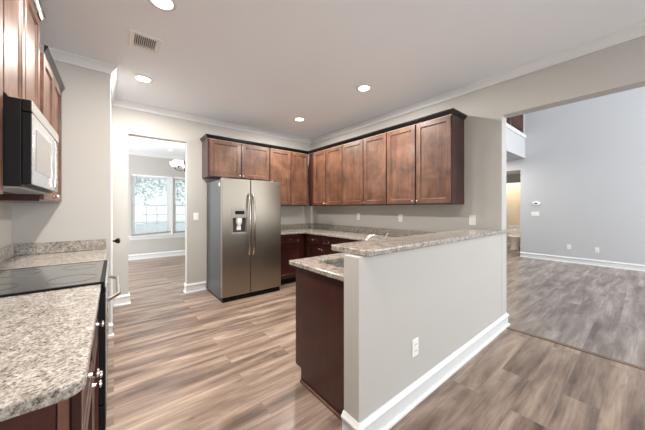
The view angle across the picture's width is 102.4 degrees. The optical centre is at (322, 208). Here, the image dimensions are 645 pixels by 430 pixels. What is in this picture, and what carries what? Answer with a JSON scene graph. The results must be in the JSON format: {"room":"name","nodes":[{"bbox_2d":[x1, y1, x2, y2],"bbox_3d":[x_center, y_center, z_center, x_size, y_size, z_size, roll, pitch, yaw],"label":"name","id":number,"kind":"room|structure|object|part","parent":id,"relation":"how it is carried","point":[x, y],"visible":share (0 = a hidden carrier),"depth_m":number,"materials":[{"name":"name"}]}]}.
{"room":"kitchen","nodes":[
{"label":"kitchen","id":0,"kind":"room"},
{"bbox_2d":[0,202,11,247],"bbox_3d":[-0.508,-0.078,-0.573,0.150,2.740,7.244,0,0,-39],"label":"wall","id":1,"kind":"structure","parent":0,"point":[5,207],"depth_m":2.09,"materials":[{"name":"grey paint"}]},
{"bbox_2d":[0,0,2,193],"bbox_3d":[-1.249,-0.553,0.723,0.317,1.000,0.971,0,0,-39],"label":"upper cabinet","id":2,"kind":"object","parent":1,"relation":"attached to","point":[1,1],"visible":1,"depth_m":1.16,"materials":[{"name":"brown wood"}]},
{"bbox_2d":[0,45,64,202],"bbox_3d":[-2.275,-0.591,2.009,0.332,1.076,0.801,0,0,-39],"label":"upper cabinet","id":3,"kind":"object","parent":1,"relation":"attached to","point":[50,93],"depth_m":2.01,"materials":[{"name":"brown wood"}]},
{"bbox_3d":[-2.050,-0.569,1.932,0.020,1.007,0.382,0,0,-39],"label":"door","id":4,"kind":"part","parent":3,"relation":"part of","materials":[{"name":"brown wood"}]},
{"bbox_3d":[-2.301,-0.569,2.244,0.020,1.007,0.384,0,0,-39],"label":"door","id":5,"kind":"part","parent":3,"relation":"part of","materials":[{"name":"brown wood"}]},
{"bbox_2d":[3,0,644,143],"bbox_3d":[0.751,-0.985,1.120,3.933,0.924,8.003,0,0,-39],"label":"crown molding","id":6,"kind":"structure","parent":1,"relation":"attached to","point":[21,22],"depth_m":2.29,"materials":[{"name":"white wood"}]},
{"bbox_3d":[-1.580,-0.906,1.324,0.020,0.742,0.361,0,0,-39],"label":"door","id":7,"kind":"part","parent":6,"relation":"part of","materials":[{"name":"brown wood"}]},
{"bbox_2d":[3,95,58,194],"bbox_3d":[-1.761,-0.306,1.421,0.391,0.424,0.753,0,0,-39],"label":"microwave","id":8,"kind":"object","parent":6,"relation":"attached to","point":[30,143],"visible":1,"depth_m":1.23,"materials":[{"name":"black plastic"}]},
{"bbox_3d":[-1.584,-0.287,1.454,0.030,0.341,0.583,0,0,-39],"label":"door","id":9,"kind":"part","parent":8,"relation":"part of","materials":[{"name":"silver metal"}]},
{"bbox_3d":[-1.570,-0.287,1.465,0.004,0.339,0.581,0,0,-39],"label":"plate","id":10,"kind":"part","parent":8,"relation":"part of","materials":[{"name":"silver metal"}]},
{"bbox_3d":[-1.623,-0.490,1.532,0.004,0.054,0.751,0,0,-39],"label":"plate","id":11,"kind":"part","parent":8,"relation":"part of","materials":[{"name":"silver metal"}]},
{"bbox_3d":[-1.820,-0.287,1.750,0.032,0.341,0.166,0,0,-39],"label":"control panel","id":12,"kind":"part","parent":8,"relation":"part of","materials":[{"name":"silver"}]},
{"bbox_3d":[-1.722,-0.287,1.670,0.017,0.297,0.011,0,0,-39],"label":"handle","id":13,"kind":"part","parent":8,"relation":"part of","materials":[{"name":"silver metal"}]},
{"bbox_3d":[-1.817,-0.906,1.619,0.020,0.742,0.361,0,0,-39],"label":"door","id":14,"kind":"part","parent":6,"relation":"part of","materials":[{"name":"brown wood"}]},
{"bbox_2d":[12,58,110,322],"bbox_3d":[-2.434,-0.078,2.462,0.654,2.740,0.100,0,0,-39],"label":"wall","id":15,"kind":"structure","parent":0,"point":[84,211],"depth_m":2.49,"materials":[{"name":"grey paint"}]},
{"bbox_2d":[109,322,113,337],"bbox_3d":[-2.146,1.222,2.625,0.059,0.137,0.050,0,0,-39],"label":"baseboard","id":16,"kind":"structure","parent":15,"relation":"attached to","point":[111,334],"depth_m":2.62,"materials":[{"name":"white paint"}]},
{"bbox_2d":[128,154,184,254],"bbox_3d":[-4.577,-0.078,6.810,5.405,2.740,0.150,0,0,-39],"label":"wall","id":17,"kind":"structure","parent":0,"point":[137,164],"depth_m":6.79,"materials":[{"name":"grey paint"}]},
{"bbox_2d":[131,174,172,235],"bbox_3d":[-4.486,-0.093,6.856,0.915,1.570,0.132,0,0,-39],"label":"window","id":18,"kind":"structure","parent":17,"relation":"in","point":[133,205],"depth_m":6.90,"materials":[{"name":"white paint"}]},
{"bbox_3d":[-4.528,-0.453,6.869,0.775,0.760,0.030,0,0,-39],"label":"sash","id":19,"kind":"part","parent":18,"relation":"part of","materials":[{"name":"glass"}]},
{"bbox_2d":[132,174,170,235],"bbox_3d":[-4.471,-0.099,6.800,0.848,1.548,0.038,0,0,-39],"label":"window blind","id":20,"kind":"object","parent":18,"relation":"attached to","point":[134,175],"visible":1,"depth_m":6.78,"materials":[{"name":"white plastic"}]},
{"bbox_3d":[-4.475,0.642,6.805,0.848,0.066,0.022,0,0,-39],"label":"rail","id":21,"kind":"part","parent":20,"relation":"part of","materials":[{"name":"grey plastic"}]},
{"bbox_3d":[-4.506,0.267,6.841,0.775,0.760,0.030,0,0,-39],"label":"sash","id":22,"kind":"part","parent":18,"relation":"part of","materials":[{"name":"glass"}]},
{"bbox_2d":[128,250,184,260],"bbox_3d":[-4.521,1.222,6.740,5.104,0.137,0.028,0,0,-39],"label":"baseboard","id":23,"kind":"structure","parent":17,"relation":"attached to","point":[179,252],"depth_m":6.84,"materials":[{"name":"white paint"}]},
{"bbox_2d":[128,233,184,239],"bbox_3d":[-4.106,0.742,7.078,1.905,0.100,0.078,0,0,-39],"label":"window sill","id":24,"kind":"structure","parent":17,"relation":"attached to","point":[165,235],"depth_m":6.83,"materials":[{"name":"white paint"}]},
{"bbox_2d":[128,151,184,159],"bbox_3d":[-4.512,-1.405,6.729,5.104,0.084,0.056,0,0,-39],"label":"crown molding","id":25,"kind":"structure","parent":17,"relation":"attached to","point":[129,152],"depth_m":6.82,"materials":[{"name":"white paint"}]},
{"bbox_2d":[173,178,184,233],"bbox_3d":[-3.800,-0.093,7.428,0.870,1.570,0.080,0,0,-39],"label":"window","id":26,"kind":"structure","parent":17,"relation":"in","point":[174,179],"depth_m":7.17,"materials":[{"name":"white paint"}]},
{"bbox_2d":[173,177,184,232],"bbox_3d":[-3.758,-0.110,7.373,0.853,1.526,0.038,0,0,-39],"label":"window blind","id":27,"kind":"object","parent":26,"relation":"attached to","point":[181,178],"visible":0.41,"depth_m":7.20,"materials":[{"name":"white plastic"}]},
{"bbox_3d":[-3.791,0.267,7.417,0.780,0.760,0.030,0,0,-39],"label":"sash","id":28,"kind":"part","parent":26,"relation":"part of","materials":[{"name":"glass"}]},
{"bbox_2d":[111,105,311,294],"bbox_3d":[-2.251,-0.078,3.918,5.405,2.740,0.120,0,0,-39],"label":"wall","id":29,"kind":"structure","parent":0,"point":[126,122],"depth_m":3.98,"materials":[{"name":"grey paint"}]},
{"bbox_2d":[113,292,130,306],"bbox_3d":[-2.721,1.222,3.522,0.188,0.137,0.149,0,0,-39],"label":"baseboard","id":30,"kind":"structure","parent":29,"relation":"attached to","point":[123,299],"depth_m":3.47,"materials":[{"name":"white paint"}]},
{"bbox_2d":[183,281,205,293],"bbox_3d":[-2.016,1.222,4.089,0.296,0.137,0.149,0,0,-39],"label":"baseboard","id":31,"kind":"structure","parent":29,"relation":"attached to","point":[198,286],"depth_m":4.04,"materials":[{"name":"white paint"}]},
{"bbox_2d":[194,213,198,219],"bbox_3d":[-1.976,0.120,4.055,0.072,0.116,0.009,0,0,-39],"label":"light switch","id":32,"kind":"object","parent":29,"relation":"attached to","point":[196,215],"visible":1,"depth_m":4.05,"materials":[{"name":"white plastic"}]},
{"bbox_2d":[202,138,268,180],"bbox_3d":[-1.402,-0.768,4.294,1.017,0.570,0.357,0,0,-39],"label":"upper cabinet","id":33,"kind":"object","parent":29,"relation":"attached to","point":[220,158],"visible":1,"depth_m":4.12,"materials":[{"name":"brown wood"}]},
{"bbox_3d":[-1.505,-0.771,4.032,0.476,0.552,0.020,0,0,-39],"label":"door","id":34,"kind":"part","parent":33,"relation":"part of","materials":[{"name":"brown wood"}]},
{"bbox_3d":[-1.115,-0.771,4.346,0.488,0.552,0.020,0,0,-39],"label":"door","id":35,"kind":"part","parent":33,"relation":"part of","materials":[{"name":"brown wood"}]},
{"bbox_2d":[269,148,307,205],"bbox_3d":[-0.688,-0.553,4.868,0.814,1.000,0.357,0,0,-39],"label":"upper cabinet","id":36,"kind":"object","parent":29,"relation":"attached to","point":[288,168],"visible":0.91,"depth_m":4.77,"materials":[{"name":"brown wood"}]},
{"bbox_3d":[-0.752,-0.556,4.638,0.409,0.982,0.020,0,0,-39],"label":"door","id":37,"kind":"part","parent":36,"relation":"part of","materials":[{"name":"brown wood"}]},
{"bbox_3d":[-0.434,-0.556,4.894,0.370,0.982,0.020,0,0,-39],"label":"door","id":38,"kind":"part","parent":36,"relation":"part of","materials":[{"name":"brown wood"}]},
{"bbox_2d":[32,0,644,156],"bbox_3d":[-0.863,-1.498,2.193,5.405,0.100,12.000,0,0,-39],"label":"ceiling","id":39,"kind":"structure","parent":0,"point":[262,64],"depth_m":2.33,"materials":[{"name":"white paint"}]},
{"bbox_2d":[133,74,152,82],"bbox_3d":[-1.989,-1.442,2.879,0.184,0.012,0.184,0,0,-39],"label":"recessed light","id":40,"kind":"object","parent":39,"relation":"in","point":[143,78],"visible":1,"depth_m":2.86,"materials":[{"name":"white"}]},
{"bbox_2d":[128,29,161,53],"bbox_3d":[-1.543,-1.444,2.256,0.225,0.008,0.252,0,0,-39],"label":"ceiling vent","id":41,"kind":"object","parent":39,"relation":"in","point":[136,39],"visible":1,"depth_m":2.25,"materials":[{"name":"white plastic"}]},
{"bbox_2d":[148,0,176,11],"bbox_3d":[-1.117,-1.442,1.807,0.184,0.012,0.184,0,0,-39],"label":"recessed light","id":42,"kind":"object","parent":39,"relation":"in","point":[164,5],"visible":1,"depth_m":1.83,"materials":[{"name":"white paint"}]},
{"bbox_2d":[170,160,184,171],"bbox_3d":[-2.942,-1.102,5.596,0.588,0.690,0.598,0,0,-39],"label":"chandelier","id":43,"kind":"object","parent":39,"relation":"hanging from","point":[175,163],"visible":0.39,"depth_m":5.46,"materials":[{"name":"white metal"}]},
{"bbox_3d":[-2.992,-0.946,5.377,0.200,0.100,0.200,0,0,-39],"label":"lamp shade","id":44,"kind":"part","parent":43,"relation":"part of","materials":[{"name":"white glass"}]},
{"bbox_2d":[294,117,304,120],"bbox_3d":[-0.371,-1.442,4.178,0.184,0.012,0.184,0,0,-39],"label":"recessed light","id":45,"kind":"object","parent":39,"relation":"in","point":[295,118],"visible":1,"depth_m":4.17,"materials":[{"name":"white"}]},
{"bbox_2d":[356,84,371,91],"bbox_3d":[0.496,-1.442,3.101,0.184,0.012,0.184,0,0,-39],"label":"recessed light","id":46,"kind":"object","parent":39,"relation":"in","point":[363,87],"visible":1,"depth_m":3.08,"materials":[{"name":"white"}]},
{"bbox_2d":[106,246,644,429],"bbox_3d":[2.601,1.332,4.980,11.956,0.080,12.000,0,0,-39],"label":"floor","id":47,"kind":"structure","parent":0,"point":[178,360],"depth_m":2.18,"materials":[{"name":"wood"}]},
{"bbox_2d":[0,306,103,429],"bbox_3d":[-1.117,0.865,0.820,0.644,0.853,0.978,0,0,-39],"label":"base cabinet","id":48,"kind":"object","parent":47,"relation":"on","point":[80,411],"visible":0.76,"depth_m":0.65,"materials":[{"name":"brown wood"}]},
{"bbox_3d":[-0.834,0.865,0.428,0.557,0.853,0.010,0,0,-39],"label":"panel","id":49,"kind":"part","parent":48,"relation":"part of","materials":[{"name":"brown wood"}]},
{"bbox_2d":[0,284,100,421],"bbox_3d":[-1.116,0.369,0.804,0.625,0.134,1.007,0,0,-39],"label":"countertop","id":50,"kind":"structure","parent":48,"relation":"on","point":[46,338],"depth_m":0.76,"materials":[{"name":"stone"}]},
{"bbox_3d":[-0.609,0.815,0.609,0.018,0.754,0.012,0,0,-39],"label":"frame","id":51,"kind":"part","parent":48,"relation":"part of","materials":[{"name":"brown wood"}]},
{"bbox_3d":[-0.757,0.534,0.825,0.020,0.148,0.458,0,0,-39],"label":"drawer","id":52,"kind":"part","parent":48,"relation":"part of","materials":[{"name":"brown wood"}]},
{"bbox_3d":[-0.757,0.900,0.825,0.020,0.554,0.458,0,0,-39],"label":"door","id":53,"kind":"part","parent":48,"relation":"part of","materials":[{"name":"brown wood"}]},
{"bbox_3d":[-0.738,0.534,0.840,0.029,0.028,0.029,0,0,-39],"label":"knob","id":54,"kind":"part","parent":48,"relation":"part of","materials":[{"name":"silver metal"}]},
{"bbox_3d":[-1.050,0.534,1.189,0.020,0.148,0.453,0,0,-39],"label":"drawer","id":55,"kind":"part","parent":48,"relation":"part of","materials":[{"name":"brown wood"}]},
{"bbox_3d":[-1.050,0.900,1.189,0.020,0.554,0.453,0,0,-39],"label":"door","id":56,"kind":"part","parent":48,"relation":"part of","materials":[{"name":"brown wood"}]},
{"bbox_3d":[-0.863,0.673,0.995,0.029,0.028,0.029,0,0,-39],"label":"knob","id":57,"kind":"part","parent":48,"relation":"part of","materials":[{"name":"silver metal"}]},
{"bbox_3d":[-1.031,0.534,1.204,0.029,0.028,0.029,0,0,-39],"label":"knob","id":58,"kind":"part","parent":48,"relation":"part of","materials":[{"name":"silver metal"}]},
{"bbox_2d":[0,260,120,429],"bbox_3d":[-1.636,0.742,1.521,0.710,1.040,0.757,0,0,-39],"label":"range","id":59,"kind":"object","parent":47,"relation":"on","point":[20,281],"visible":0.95,"depth_m":1.44,"materials":[{"name":"black glass"}]},
{"bbox_2d":[0,260,106,297],"bbox_3d":[-1.643,0.404,1.516,0.580,0.020,0.757,0,0,-39],"label":"cooktop","id":60,"kind":"object","parent":59,"relation":"in","point":[20,281],"depth_m":1.49,"materials":[{"name":"black glass"}]},
{"bbox_3d":[-1.431,0.757,1.687,0.043,0.600,0.749,0,0,-39],"label":"oven door","id":61,"kind":"part","parent":59,"relation":"part of","materials":[{"name":"black plastic"}]},
{"bbox_3d":[-1.430,1.155,1.687,0.044,0.175,0.749,0,0,-39],"label":"drawer","id":62,"kind":"part","parent":59,"relation":"part of","materials":[{"name":"black plastic"}]},
{"bbox_3d":[-1.412,0.413,1.702,0.012,0.034,0.755,0,0,-39],"label":"trim","id":63,"kind":"part","parent":59,"relation":"part of","materials":[{"name":"silver metal"}]},
{"bbox_3d":[-1.412,0.757,1.702,0.004,0.598,0.747,0,0,-39],"label":"plate","id":64,"kind":"part","parent":59,"relation":"part of","materials":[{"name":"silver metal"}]},
{"bbox_3d":[-1.388,0.510,1.721,0.072,0.023,0.668,0,0,-39],"label":"handle","id":65,"kind":"part","parent":59,"relation":"part of","materials":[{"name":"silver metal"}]},
{"bbox_2d":[207,177,280,302],"bbox_3d":[-1.229,0.425,4.086,0.911,1.732,0.846,0,0,-39],"label":"refrigerator","id":66,"kind":"object","parent":47,"relation":"on","point":[244,216],"visible":1,"depth_m":3.77,"materials":[{"name":"grey metal"}]},
{"bbox_3d":[-1.230,0.400,3.683,0.405,1.645,0.068,0,0,-39],"label":"freezer door","id":67,"kind":"part","parent":66,"relation":"part of","materials":[{"name":"silver metal"}]},
{"bbox_3d":[-1.048,0.222,3.738,0.027,0.891,0.076,0,0,-39],"label":"handle","id":68,"kind":"part","parent":66,"relation":"part of","materials":[{"name":"grey metal"}]},
{"bbox_3d":[-0.997,0.222,3.779,0.027,0.891,0.076,0,0,-39],"label":"handle","id":69,"kind":"part","parent":66,"relation":"part of","materials":[{"name":"grey metal"}]},
{"bbox_3d":[-0.873,0.400,3.971,0.500,1.645,0.068,0,0,-39],"label":"fridge door","id":70,"kind":"part","parent":66,"relation":"part of","materials":[{"name":"silver metal"}]},
{"bbox_2d":[281,234,303,283],"bbox_3d":[-0.722,0.865,4.667,0.574,0.853,0.626,0,0,-39],"label":"base cabinet","id":71,"kind":"object","parent":47,"relation":"on","point":[292,245],"visible":0.48,"depth_m":4.46,"materials":[{"name":"brown wood"}]},
{"bbox_3d":[-0.580,0.534,4.430,0.488,0.148,0.020,0,0,-39],"label":"drawer","id":72,"kind":"part","parent":71,"relation":"part of","materials":[{"name":"brown wood"}]},
{"bbox_3d":[-0.580,0.900,4.430,0.488,0.554,0.020,0,0,-39],"label":"door","id":73,"kind":"part","parent":71,"relation":"part of","materials":[{"name":"brown wood"}]},
{"bbox_2d":[296,261,343,420],"bbox_3d":[0.569,0.865,2.257,1.561,0.853,0.632,0,0,-39],"label":"base cabinet","id":74,"kind":"object","parent":47,"relation":"on","point":[319,298],"visible":0.32,"depth_m":1.76,"materials":[{"name":"brown wood"}]},
{"bbox_3d":[-0.002,1.282,1.733,0.014,0.019,0.527,0,0,-39],"label":"shoe moulding","id":75,"kind":"part","parent":74,"relation":"part of","materials":[{"name":"brown wood"}]},
{"bbox_2d":[281,223,436,281],"bbox_3d":[-0.037,0.369,3.491,2.187,0.134,3.317,0,0,-39],"label":"countertop","id":76,"kind":"structure","parent":74,"relation":"on","point":[318,264],"depth_m":3.79,"materials":[{"name":"stone"}]},
{"bbox_2d":[329,261,343,267],"bbox_3d":[0.294,0.515,2.040,0.601,0.154,0.356,0,0,-39],"label":"sink","id":77,"kind":"object","parent":76,"relation":"in","point":[337,264],"visible":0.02,"depth_m":2.13,"materials":[{"name":"silver metal"}]},
{"bbox_2d":[365,233,387,240],"bbox_3d":[0.464,0.307,2.234,0.287,0.189,0.056,0,0,-39],"label":"faucet","id":78,"kind":"object","parent":76,"relation":"on","point":[370,235],"visible":0.32,"depth_m":2.20,"materials":[{"name":"silver metal"}]},
{"bbox_3d":[0.427,0.262,2.205,0.194,0.099,0.024,0,0,-39],"label":"spout","id":79,"kind":"part","parent":78,"relation":"part of","materials":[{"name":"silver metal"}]},
{"bbox_2d":[304,233,339,257],"bbox_3d":[-0.002,0.865,4.693,0.626,0.853,1.484,0,0,-39],"label":"base cabinet","id":80,"kind":"object","parent":47,"relation":"on","point":[314,245],"visible":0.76,"depth_m":4.34,"materials":[{"name":"brown wood"}]},
{"bbox_3d":[-0.147,0.534,4.436,0.020,0.148,0.410,0,0,-39],"label":"drawer","id":81,"kind":"part","parent":80,"relation":"part of","materials":[{"name":"brown wood"}]},
{"bbox_3d":[-0.147,0.900,4.436,0.020,0.554,0.410,0,0,-39],"label":"door","id":82,"kind":"part","parent":80,"relation":"part of","materials":[{"name":"brown wood"}]},
{"bbox_3d":[0.117,0.534,4.107,0.020,0.148,0.411,0,0,-39],"label":"drawer","id":83,"kind":"part","parent":80,"relation":"part of","materials":[{"name":"brown wood"}]},
{"bbox_3d":[0.117,0.900,4.107,0.020,0.554,0.411,0,0,-39],"label":"door","id":84,"kind":"part","parent":80,"relation":"part of","materials":[{"name":"brown wood"}]},
{"bbox_2d":[339,238,358,252],"bbox_3d":[0.844,0.865,3.641,0.626,0.853,1.214,0,0,-39],"label":"base cabinet","id":85,"kind":"object","parent":47,"relation":"on","point":[341,240],"visible":0.07,"depth_m":3.82,"materials":[{"name":"brown wood"}]},
{"bbox_3d":[0.391,0.534,3.767,0.020,0.148,0.438,0,0,-39],"label":"drawer","id":86,"kind":"part","parent":85,"relation":"part of","materials":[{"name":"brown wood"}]},
{"bbox_2d":[507,225,519,249],"bbox_3d":[6.218,0.916,8.364,0.565,0.749,0.460,0,0,-39],"label":"toilet","id":87,"kind":"object","parent":47,"relation":"on","point":[514,237],"visible":0.79,"depth_m":8.29,"materials":[{"name":"white ceramic"}]},
{"bbox_3d":[6.356,0.717,8.476,0.210,0.350,0.460,0,0,-39],"label":"tank","id":88,"kind":"part","parent":87,"relation":"part of","materials":[{"name":"white ceramic"}]},
{"bbox_3d":[6.149,1.094,8.310,0.380,0.394,0.380,0,0,-39],"label":"bowl","id":89,"kind":"part","parent":87,"relation":"part of","materials":[{"name":"white ceramic"}]},
{"bbox_2d":[507,327,644,369],"bbox_3d":[3.426,1.289,1.053,0.050,0.006,4.546,0,0,-39],"label":"floor strip","id":90,"kind":"object","parent":47,"relation":"on","point":[510,328],"visible":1,"depth_m":2.37,"materials":[{"name":"brown"}]},
{"bbox_3d":[-2.153,0.865,2.108,0.644,0.853,0.796,0,0,-39],"label":"base cabinet","id":91,"kind":"object","parent":47,"relation":"on","visible":0},
{"bbox_2d":[0,239,106,269],"bbox_3d":[-2.160,0.369,2.103,0.625,0.134,0.799,0,0,-39],"label":"countertop","id":92,"kind":"structure","parent":91,"relation":"on","point":[26,255],"depth_m":2.23,"materials":[{"name":"stone"}]},
{"bbox_2d":[344,234,501,422],"bbox_3d":[1.026,0.777,2.141,2.226,1.029,0.118,0,0,-39],"label":"wall","id":93,"kind":"structure","parent":0,"point":[444,296],"depth_m":1.68,"materials":[{"name":"grey paint"}]},
{"bbox_2d":[412,337,418,357],"bbox_3d":[0.622,0.926,1.734,0.072,0.116,0.008,0,0,-39],"label":"outlet","id":94,"kind":"object","parent":93,"relation":"attached to","point":[415,342],"visible":1,"depth_m":1.73,"materials":[{"name":"white plastic"}]},
{"bbox_2d":[331,228,517,256],"bbox_3d":[1.166,0.243,2.333,2.618,0.037,0.317,0,0,-39],"label":"bar","id":95,"kind":"object","parent":93,"relation":"on","point":[369,248],"visible":1,"depth_m":1.78,"materials":[{"name":"stone"}]},
{"bbox_2d":[341,312,509,429],"bbox_3d":[0.053,1.222,3.470,2.435,0.137,3.467,0,0,-39],"label":"baseboard","id":96,"kind":"structure","parent":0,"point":[385,417],"depth_m":1.77,"materials":[{"name":"white paint"}]},
{"bbox_2d":[312,36,644,315],"bbox_3d":[2.343,-0.078,2.401,0.150,2.740,8.004,0,0,-39],"label":"wall","id":97,"kind":"structure","parent":0,"point":[620,67],"depth_m":2.86,"materials":[{"name":"grey paint"}]},
{"bbox_2d":[309,145,342,205],"bbox_3d":[0.139,-0.553,4.734,0.357,1.000,0.947,0,0,-39],"label":"upper cabinet","id":98,"kind":"object","parent":97,"relation":"attached to","point":[325,166],"visible":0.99,"depth_m":4.58,"materials":[{"name":"brown wood"}]},
{"bbox_3d":[-0.061,-0.556,4.760,0.020,0.982,0.369,0,0,-39],"label":"door","id":99,"kind":"part","parent":98,"relation":"part of","materials":[{"name":"brown wood"}]},
{"bbox_3d":[0.194,-0.556,4.443,0.020,0.982,0.408,0,0,-39],"label":"door","id":100,"kind":"part","parent":98,"relation":"part of","materials":[{"name":"brown wood"}]},
{"bbox_2d":[281,223,436,236],"bbox_3d":[0.356,0.352,3.810,1.172,0.100,3.311,0,0,-39],"label":"backsplash","id":101,"kind":"structure","parent":97,"relation":"attached to","point":[382,231],"depth_m":4.40,"materials":[{"name":"stone"}]},
{"bbox_2d":[342,133,386,205],"bbox_3d":[0.716,-0.553,4.016,0.357,1.000,0.893,0,0,-39],"label":"upper cabinet","id":102,"kind":"object","parent":97,"relation":"attached to","point":[364,162],"visible":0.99,"depth_m":3.87,"materials":[{"name":"brown wood"}]},
{"bbox_3d":[0.473,-0.556,4.096,0.020,0.982,0.446,0,0,-39],"label":"door","id":103,"kind":"part","parent":102,"relation":"part of","materials":[{"name":"brown wood"}]},
{"bbox_3d":[0.753,-0.556,3.748,0.020,0.982,0.412,0,0,-39],"label":"door","id":104,"kind":"part","parent":102,"relation":"part of","materials":[{"name":"brown wood"}]},
{"bbox_2d":[398,214,402,221],"bbox_3d":[1.133,0.132,3.777,0.008,0.116,0.072,0,0,-39],"label":"outlet","id":105,"kind":"object","parent":97,"relation":"attached to","point":[400,216],"visible":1,"depth_m":3.77,"materials":[{"name":"white plastic"}]},
{"bbox_2d":[387,115,463,204],"bbox_3d":[1.274,-0.553,3.323,0.357,1.000,0.883,0,0,-39],"label":"upper cabinet","id":106,"kind":"object","parent":97,"relation":"attached to","point":[425,161],"visible":1,"depth_m":3.12,"materials":[{"name":"brown wood"}]},
{"bbox_2d":[200,108,466,153],"bbox_3d":[0.045,-1.079,4.085,3.790,0.050,1.573,0,0,17],"label":"crown molding","id":107,"kind":"structure","parent":106,"relation":"on","point":[453,111],"depth_m":3.88,"materials":[{"name":"black wood"}]},
{"bbox_3d":[1.027,-0.556,3.408,0.020,0.982,0.425,0,0,-39],"label":"door","id":108,"kind":"part","parent":106,"relation":"part of","materials":[{"name":"brown wood"}]},
{"bbox_3d":[1.304,-0.556,3.063,0.020,0.982,0.423,0,0,-39],"label":"door","id":109,"kind":"part","parent":106,"relation":"part of","materials":[{"name":"brown wood"}]},
{"bbox_2d":[469,215,475,224],"bbox_3d":[1.743,0.131,3.018,0.009,0.116,0.072,0,0,-39],"label":"light switch","id":110,"kind":"object","parent":97,"relation":"attached to","point":[472,218],"visible":1,"depth_m":3.01,"materials":[{"name":"white plastic"}]},
{"bbox_2d":[506,183,519,243],"bbox_3d":[6.114,0.042,8.512,1.100,2.500,1.600,0,0,-39],"label":"wall","id":111,"kind":"structure","parent":0,"point":[512,189],"depth_m":8.81,"materials":[{"name":"beige paint"}]},
{"bbox_2d":[506,174,519,182],"bbox_3d":[5.616,-0.008,8.175,0.100,2.600,1.500,0,0,-39],"label":"wall","id":112,"kind":"structure","parent":0,"point":[513,178],"depth_m":7.87,"materials":[{"name":"grey paint"}]},
{"bbox_2d":[506,171,519,174],"bbox_3d":[5.766,-1.178,8.232,1.994,0.260,1.600,0,0,-39],"label":"ceiling","id":113,"kind":"structure","parent":0,"point":[509,172],"depth_m":7.49,"materials":[{"name":"white paint"}]},
{"bbox_2d":[506,128,524,160],"bbox_3d":[3.480,-1.607,7.420,2.325,0.523,3.200,0,0,-39],"label":"wall","id":114,"kind":"structure","parent":0,"point":[515,144],"depth_m":6.45,"materials":[{"name":"grey paint"}]},
{"bbox_2d":[506,123,525,137],"bbox_3d":[4.434,-1.913,6.217,2.344,0.089,0.190,0,0,-39],"label":"ledge","id":115,"kind":"object","parent":114,"relation":"on","point":[508,126],"visible":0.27,"depth_m":6.30,"materials":[{"name":"white paint"}]},
{"bbox_2d":[506,86,644,264],"bbox_3d":[5.566,-1.308,6.787,0.130,5.200,10.800,0,0,-39],"label":"wall","id":116,"kind":"structure","parent":0,"point":[583,162],"depth_m":5.99,"materials":[{"name":"grey paint"}]},
{"bbox_2d":[506,115,522,132],"bbox_3d":[5.081,-2.740,7.254,0.032,1.735,0.865,0,0,-39],"label":"door","id":117,"kind":"structure","parent":116,"relation":"in","point":[516,121],"depth_m":7.00,"materials":[{"name":"brown wood"}]},
{"bbox_2d":[510,114,524,133],"bbox_3d":[5.096,-2.756,7.264,0.003,1.765,0.930,0,0,-39],"label":"door frame","id":118,"kind":"structure","parent":116,"relation":"attached to","point":[523,114],"depth_m":6.93,"materials":[{"name":"white paint"}]},
{"bbox_2d":[531,212,538,215],"bbox_3d":[5.517,0.135,6.736,0.009,0.116,0.164,0,0,-39],"label":"light switch","id":119,"kind":"object","parent":116,"relation":"attached to","point":[532,213],"visible":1,"depth_m":6.73,"materials":[{"name":"white plastic"}]},
{"bbox_2d":[520,252,644,271],"bbox_3d":[7.101,1.222,4.751,0.028,0.137,5.702,0,0,-39],"label":"baseboard","id":120,"kind":"structure","parent":116,"relation":"attached to","point":[620,265],"depth_m":6.00,"materials":[{"name":"white paint"}]},
{"bbox_3d":[-2.535,-0.078,3.029,0.100,2.740,0.910,0,0,-39],"label":"wall","id":121,"kind":"structure","parent":0,"visible":0},
{"bbox_2d":[111,126,112,332],"bbox_3d":[-2.451,0.220,3.018,0.016,2.145,0.915,0,0,-39],"label":"door frame","id":122,"kind":"structure","parent":121,"relation":"attached to","point":[111,126],"depth_m":2.67,"materials":[{"name":"white paint"}]},
{"label":"outside","id":123,"kind":"structure","parent":0,"visible":0},
{"bbox_2d":[135,220,184,232],"bbox_3d":[-15.138,1.692,18.817,28.000,0.200,31.700,0,0,-39],"label":"ground","id":124,"kind":"structure","parent":123,"point":[164,225],"depth_m":23.33,"materials":[{"name":"grey"}]},
{"bbox_2d":[135,178,166,203],"bbox_3d":[-12.107,-1.696,16.553,4.424,6.581,4.424,0,0,-39],"label":"tree","id":125,"kind":"object","parent":124,"relation":"on","point":[139,181],"visible":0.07,"depth_m":16.80,"materials":[{"name":"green plant"}]},
{"bbox_2d":[153,179,184,204],"bbox_3d":[-7.578,-1.684,15.084,4.354,6.558,4.434,0,0,-39],"label":"tree","id":126,"kind":"object","parent":124,"relation":"on","point":[179,183],"visible":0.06,"depth_m":14.57,"materials":[{"name":"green plant"}]}
]}

